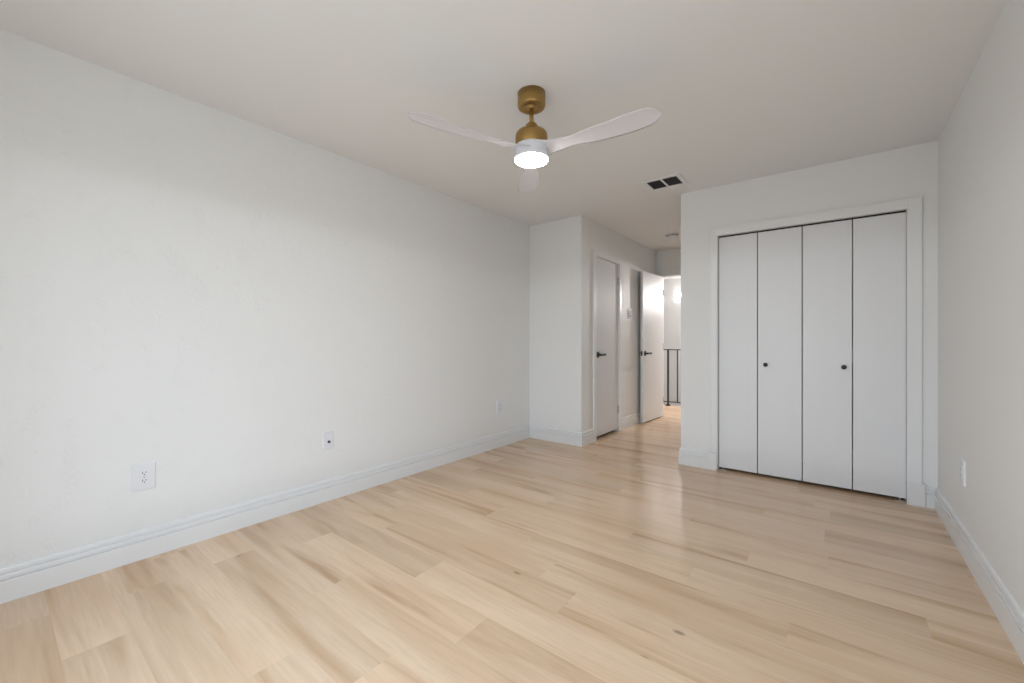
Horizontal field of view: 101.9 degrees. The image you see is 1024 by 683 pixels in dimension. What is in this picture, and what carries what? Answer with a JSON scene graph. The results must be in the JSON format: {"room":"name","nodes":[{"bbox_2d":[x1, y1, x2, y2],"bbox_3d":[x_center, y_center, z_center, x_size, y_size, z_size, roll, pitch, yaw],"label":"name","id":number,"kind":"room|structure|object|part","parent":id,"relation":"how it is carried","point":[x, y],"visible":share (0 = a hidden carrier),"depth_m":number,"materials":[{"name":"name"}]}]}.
{"room":"empty bedroom","nodes":[
{"label":"empty bedroom","id":0,"kind":"room"},
{"bbox_2d":[0,29,528,567],"bbox_3d":[-1.149,-0.105,3.136,0.120,2.420,4.455,0,0,38],"label":"wall","id":1,"kind":"structure","parent":0,"point":[206,294],"depth_m":2.31,"materials":[{"name":"white paint"}]},
{"bbox_2d":[131,461,155,492],"bbox_3d":[-1.870,0.692,2.112,0.011,0.136,0.094,0,0,38],"label":"wall outlet","id":2,"kind":"object","parent":1,"relation":"attached to","point":[143,476],"visible":1,"depth_m":2.11,"materials":[{"name":"white plastic"}]},
{"bbox_2d":[140,478,148,483],"bbox_3d":[-1.867,0.712,2.109,0.002,0.027,0.033,0,0,38],"label":"receptacle","id":3,"kind":"object","parent":2,"relation":"attached to","point":[142,480],"depth_m":2.11,"materials":[{"name":"white plastic"}]},
{"bbox_2d":[140,470,148,475],"bbox_3d":[-1.867,0.672,2.109,0.002,0.027,0.033,0,0,38],"label":"receptacle","id":4,"kind":"object","parent":2,"relation":"attached to","point":[142,472],"depth_m":2.11,"materials":[{"name":"white plastic"}]},
{"bbox_2d":[0,425,529,603],"bbox_3d":[-1.096,1.032,3.094,0.016,0.146,4.215,0,0,38],"label":"baseboard","id":5,"kind":"structure","parent":1,"relation":"attached to","point":[19,580],"depth_m":2.31,"materials":[{"name":"white paint"}]},
{"bbox_2d":[323,431,333,449],"bbox_3d":[-1.265,0.691,2.873,0.022,0.116,0.076,0,0,38],"label":"plate","id":6,"kind":"object","parent":1,"relation":"attached to","point":[328,437],"visible":1,"depth_m":2.87,"materials":[{"name":"white plastic"}]},
{"bbox_2d":[497,400,501,413],"bbox_3d":[-0.127,0.692,4.332,0.011,0.134,0.090,0,0,38],"label":"wall outlet","id":7,"kind":"object","parent":1,"relation":"attached to","point":[499,403],"visible":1,"depth_m":4.32,"materials":[{"name":"white plastic"}]},
{"bbox_2d":[0,0,1006,278],"bbox_3d":[1.232,-1.375,4.518,4.960,0.120,9.570,0,0,38],"label":"ceiling","id":8,"kind":"structure","parent":0,"point":[743,90],"depth_m":2.08,"materials":[{"name":"white paint"}]},
{"bbox_2d":[408,85,660,191],"bbox_3d":[0.171,-1.131,2.109,1.081,0.367,1.148,0,0,38],"label":"ceiling fan","id":9,"kind":"object","parent":8,"relation":"hanging from","point":[532,147],"visible":1,"depth_m":2.12,"materials":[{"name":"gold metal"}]},
{"bbox_3d":[-0.207,-1.016,2.033,0.605,0.042,0.152,0,0,-29],"label":"blade","id":10,"kind":"part","parent":9,"relation":"part of","materials":[{"name":"white plastic"}]},
{"bbox_3d":[0.106,-1.016,2.568,0.152,0.042,0.605,0,0,1],"label":"blade","id":11,"kind":"part","parent":9,"relation":"part of","materials":[{"name":"white plastic"}]},
{"bbox_3d":[0.412,-1.016,2.030,0.605,0.042,0.152,0,0,31],"label":"blade","id":12,"kind":"part","parent":9,"relation":"part of","materials":[{"name":"white plastic"}]},
{"bbox_2d":[641,173,688,191],"bbox_3d":[1.267,-1.311,3.448,0.310,0.008,0.250,0,0,38],"label":"ceiling vent","id":13,"kind":"object","parent":8,"relation":"in","point":[677,179],"visible":1,"depth_m":3.43,"materials":[{"name":"white plastic"}]},
{"bbox_2d":[647,180,666,188],"bbox_3d":[1.217,-1.310,3.488,0.112,0.006,0.188,0,0,38],"label":"grille","id":14,"kind":"object","parent":13,"relation":"attached to","point":[654,184],"depth_m":3.49,"materials":[{"name":"grey metal"}]},
{"bbox_2d":[663,176,681,185],"bbox_3d":[1.317,-1.310,3.409,0.112,0.006,0.188,0,0,38],"label":"grille","id":15,"kind":"object","parent":13,"relation":"attached to","point":[671,180],"depth_m":3.41,"materials":[{"name":"grey metal"}]},
{"bbox_2d":[665,233,678,237],"bbox_3d":[1.986,-1.301,5.159,0.156,0.028,0.156,0,0,38],"label":"smoke detector","id":16,"kind":"object","parent":8,"relation":"attached to","point":[671,235],"visible":1,"depth_m":5.12,"materials":[{"name":"white plastic"}]},
{"bbox_2d":[0,405,1023,682],"bbox_3d":[0.667,1.255,3.798,4.960,0.300,7.740,0,0,38],"label":"floor","id":17,"kind":"structure","parent":0,"point":[611,558],"depth_m":1.81,"materials":[{"name":"brown wood"}]},
{"bbox_2d":[664,349,680,405],"bbox_3d":[2.790,0.624,6.950,3.150,0.962,0.072,0,0,38],"label":"stair railing","id":18,"kind":"object","parent":17,"relation":"on","point":[667,401],"visible":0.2,"depth_m":7.04,"materials":[{"name":"black metal"}]},
{"bbox_3d":[2.653,0.632,7.058,0.072,0.946,0.072,0,0,38],"label":"post","id":19,"kind":"part","parent":18,"relation":"part of","materials":[{"name":"black metal"}]},
{"bbox_2d":[587,218,655,429],"bbox_3d":[1.449,-0.105,5.362,0.120,2.420,2.255,0,0,38],"label":"wall","id":20,"kind":"structure","parent":0,"point":[636,257],"depth_m":5.29,"materials":[{"name":"white paint"}]},
{"bbox_2d":[593,250,621,441],"bbox_3d":[1.073,0.055,4.870,0.136,2.100,0.740,0,0,38],"label":"door frame","id":21,"kind":"structure","parent":20,"relation":"attached to","point":[596,254],"depth_m":4.68,"materials":[{"name":"white paint"}]},
{"bbox_2d":[597,258,618,436],"bbox_3d":[1.119,0.071,4.838,0.085,1.999,0.613,0,0,38],"label":"door","id":22,"kind":"structure","parent":20,"relation":"in","point":[607,272],"depth_m":4.84,"materials":[{"name":"white paint"}]},
{"bbox_3d":[1.003,0.157,4.662,0.050,0.068,0.150,0,0,38],"label":"handle","id":23,"kind":"part","parent":22,"relation":"part of","materials":[{"name":"black metal"}]},
{"bbox_2d":[581,412,639,446],"bbox_3d":[1.423,1.032,5.219,0.016,0.146,2.272,0,0,38],"label":"baseboard","id":24,"kind":"structure","parent":20,"relation":"attached to","point":[631,420],"depth_m":5.16,"materials":[{"name":"white paint"}]},
{"bbox_2d":[628,309,631,318],"bbox_3d":[1.518,-0.345,5.342,0.014,0.126,0.116,0,0,38],"label":"light switch","id":25,"kind":"object","parent":20,"relation":"attached to","point":[629,310],"visible":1,"depth_m":5.34,"materials":[{"name":"white plastic"}]},
{"bbox_2d":[640,271,663,422],"bbox_3d":[1.958,0.081,5.779,0.117,2.020,0.712,0,0,41],"label":"door","id":26,"kind":"structure","parent":20,"relation":"in","point":[651,285],"depth_m":5.72,"materials":[{"name":"white paint"}]},
{"bbox_2d":[656,248,680,272],"bbox_3d":[2.548,-0.105,5.856,1.000,2.420,0.120,0,0,38],"label":"wall","id":27,"kind":"structure","parent":0,"point":[666,260],"depth_m":6.00,"materials":[{"name":"white paint"}]},
{"bbox_2d":[656,270,680,414],"bbox_3d":[2.542,0.054,5.860,0.969,2.102,0.152,0,0,38],"label":"door frame","id":28,"kind":"structure","parent":27,"relation":"attached to","point":[670,273],"depth_m":6.10,"materials":[{"name":"white paint"}]},
{"bbox_2d":[664,278,680,405],"bbox_3d":[4.146,1.245,8.232,4.960,5.120,0.130,0,0,38],"label":"wall","id":29,"kind":"structure","parent":0,"point":[672,305],"depth_m":8.76,"materials":[{"name":"grey paint"}]},
{"bbox_2d":[674,291,680,297],"bbox_3d":[3.447,-0.955,8.625,0.136,0.136,0.173,0,0,38],"label":"wall lamp","id":30,"kind":"object","parent":29,"relation":"attached to","point":[677,294],"visible":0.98,"depth_m":8.56,"materials":[{"name":"white glass"}]},
{"bbox_2d":[529,140,937,486],"bbox_3d":[1.534,-0.105,3.789,3.295,2.420,0.125,0,0,38],"label":"wall","id":31,"kind":"structure","parent":0,"point":[910,171],"depth_m":3.62,"materials":[{"name":"white paint"}]},
{"bbox_2d":[529,425,581,446],"bbox_3d":[0.464,1.032,4.538,0.686,0.146,0.016,0,0,38],"label":"baseboard","id":32,"kind":"structure","parent":31,"relation":"attached to","point":[574,438],"depth_m":4.51,"materials":[{"name":"white paint"}]},
{"bbox_2d":[719,227,801,480],"bbox_3d":[2.006,0.112,3.386,0.584,1.986,0.072,0,0,38],"label":"door","id":33,"kind":"structure","parent":31,"relation":"in","point":[760,274],"depth_m":3.37,"materials":[{"name":"white paint"}]},
{"bbox_3d":[1.898,0.100,3.490,0.284,1.962,0.035,0,0,38],"label":"panel","id":34,"kind":"part","parent":33,"relation":"part of","materials":[{"name":"white paint"}]},
{"bbox_3d":[2.130,0.100,3.308,0.293,1.962,0.035,0,0,38],"label":"panel","id":35,"kind":"part","parent":33,"relation":"part of","materials":[{"name":"white paint"}]},
{"bbox_2d":[678,448,935,508],"bbox_3d":[2.143,1.032,3.227,1.642,0.146,0.016,0,0,38],"label":"baseboard","id":36,"kind":"structure","parent":31,"relation":"attached to","point":[689,457],"depth_m":3.62,"materials":[{"name":"white paint"}]},
{"bbox_2d":[708,196,925,507],"bbox_3d":[2.252,0.072,3.210,1.334,2.066,0.149,0,0,38],"label":"door frame","id":37,"kind":"structure","parent":31,"relation":"attached to","point":[915,489],"depth_m":2.83,"materials":[{"name":"white paint"}]},
{"bbox_2d":[803,212,905,501],"bbox_3d":[2.468,0.112,3.023,0.580,1.986,0.072,0,0,38],"label":"door","id":38,"kind":"structure","parent":31,"relation":"in","point":[878,253],"depth_m":3.00,"materials":[{"name":"white paint"}]},
{"bbox_3d":[2.365,0.100,3.124,0.294,1.962,0.035,0,0,38],"label":"panel","id":39,"kind":"part","parent":38,"relation":"part of","materials":[{"name":"white paint"}]},
{"bbox_3d":[2.596,0.100,2.943,0.280,1.962,0.035,0,0,38],"label":"panel","id":40,"kind":"part","parent":38,"relation":"part of","materials":[{"name":"white paint"}]},
{"bbox_2d":[802,220,852,468],"bbox_3d":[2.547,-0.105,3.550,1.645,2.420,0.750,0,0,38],"label":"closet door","id":41,"kind":"structure","parent":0,"point":[852,220],"depth_m":3.79,"materials":[{"name":"white paint"}]},
{"bbox_2d":[938,0,1023,612],"bbox_3d":[1.539,-0.105,1.030,0.120,2.420,4.460,0,0,38],"label":"wall","id":42,"kind":"structure","parent":0,"point":[981,142],"depth_m":1.83,"materials":[{"name":"white paint"}]},
{"bbox_2d":[960,458,965,486],"bbox_3d":[2.345,0.685,2.164,0.011,0.128,0.080,0,0,38],"label":"wall outlet","id":43,"kind":"object","parent":42,"relation":"attached to","point":[962,462],"visible":1,"depth_m":2.14,"materials":[{"name":"white plastic"}]},
{"bbox_2d":[935,487,1023,663],"bbox_3d":[1.485,1.032,1.072,0.016,0.146,4.220,0,0,38],"label":"baseboard","id":44,"kind":"structure","parent":42,"relation":"attached to","point":[1004,606],"depth_m":1.78,"materials":[{"name":"white paint"}]}
]}

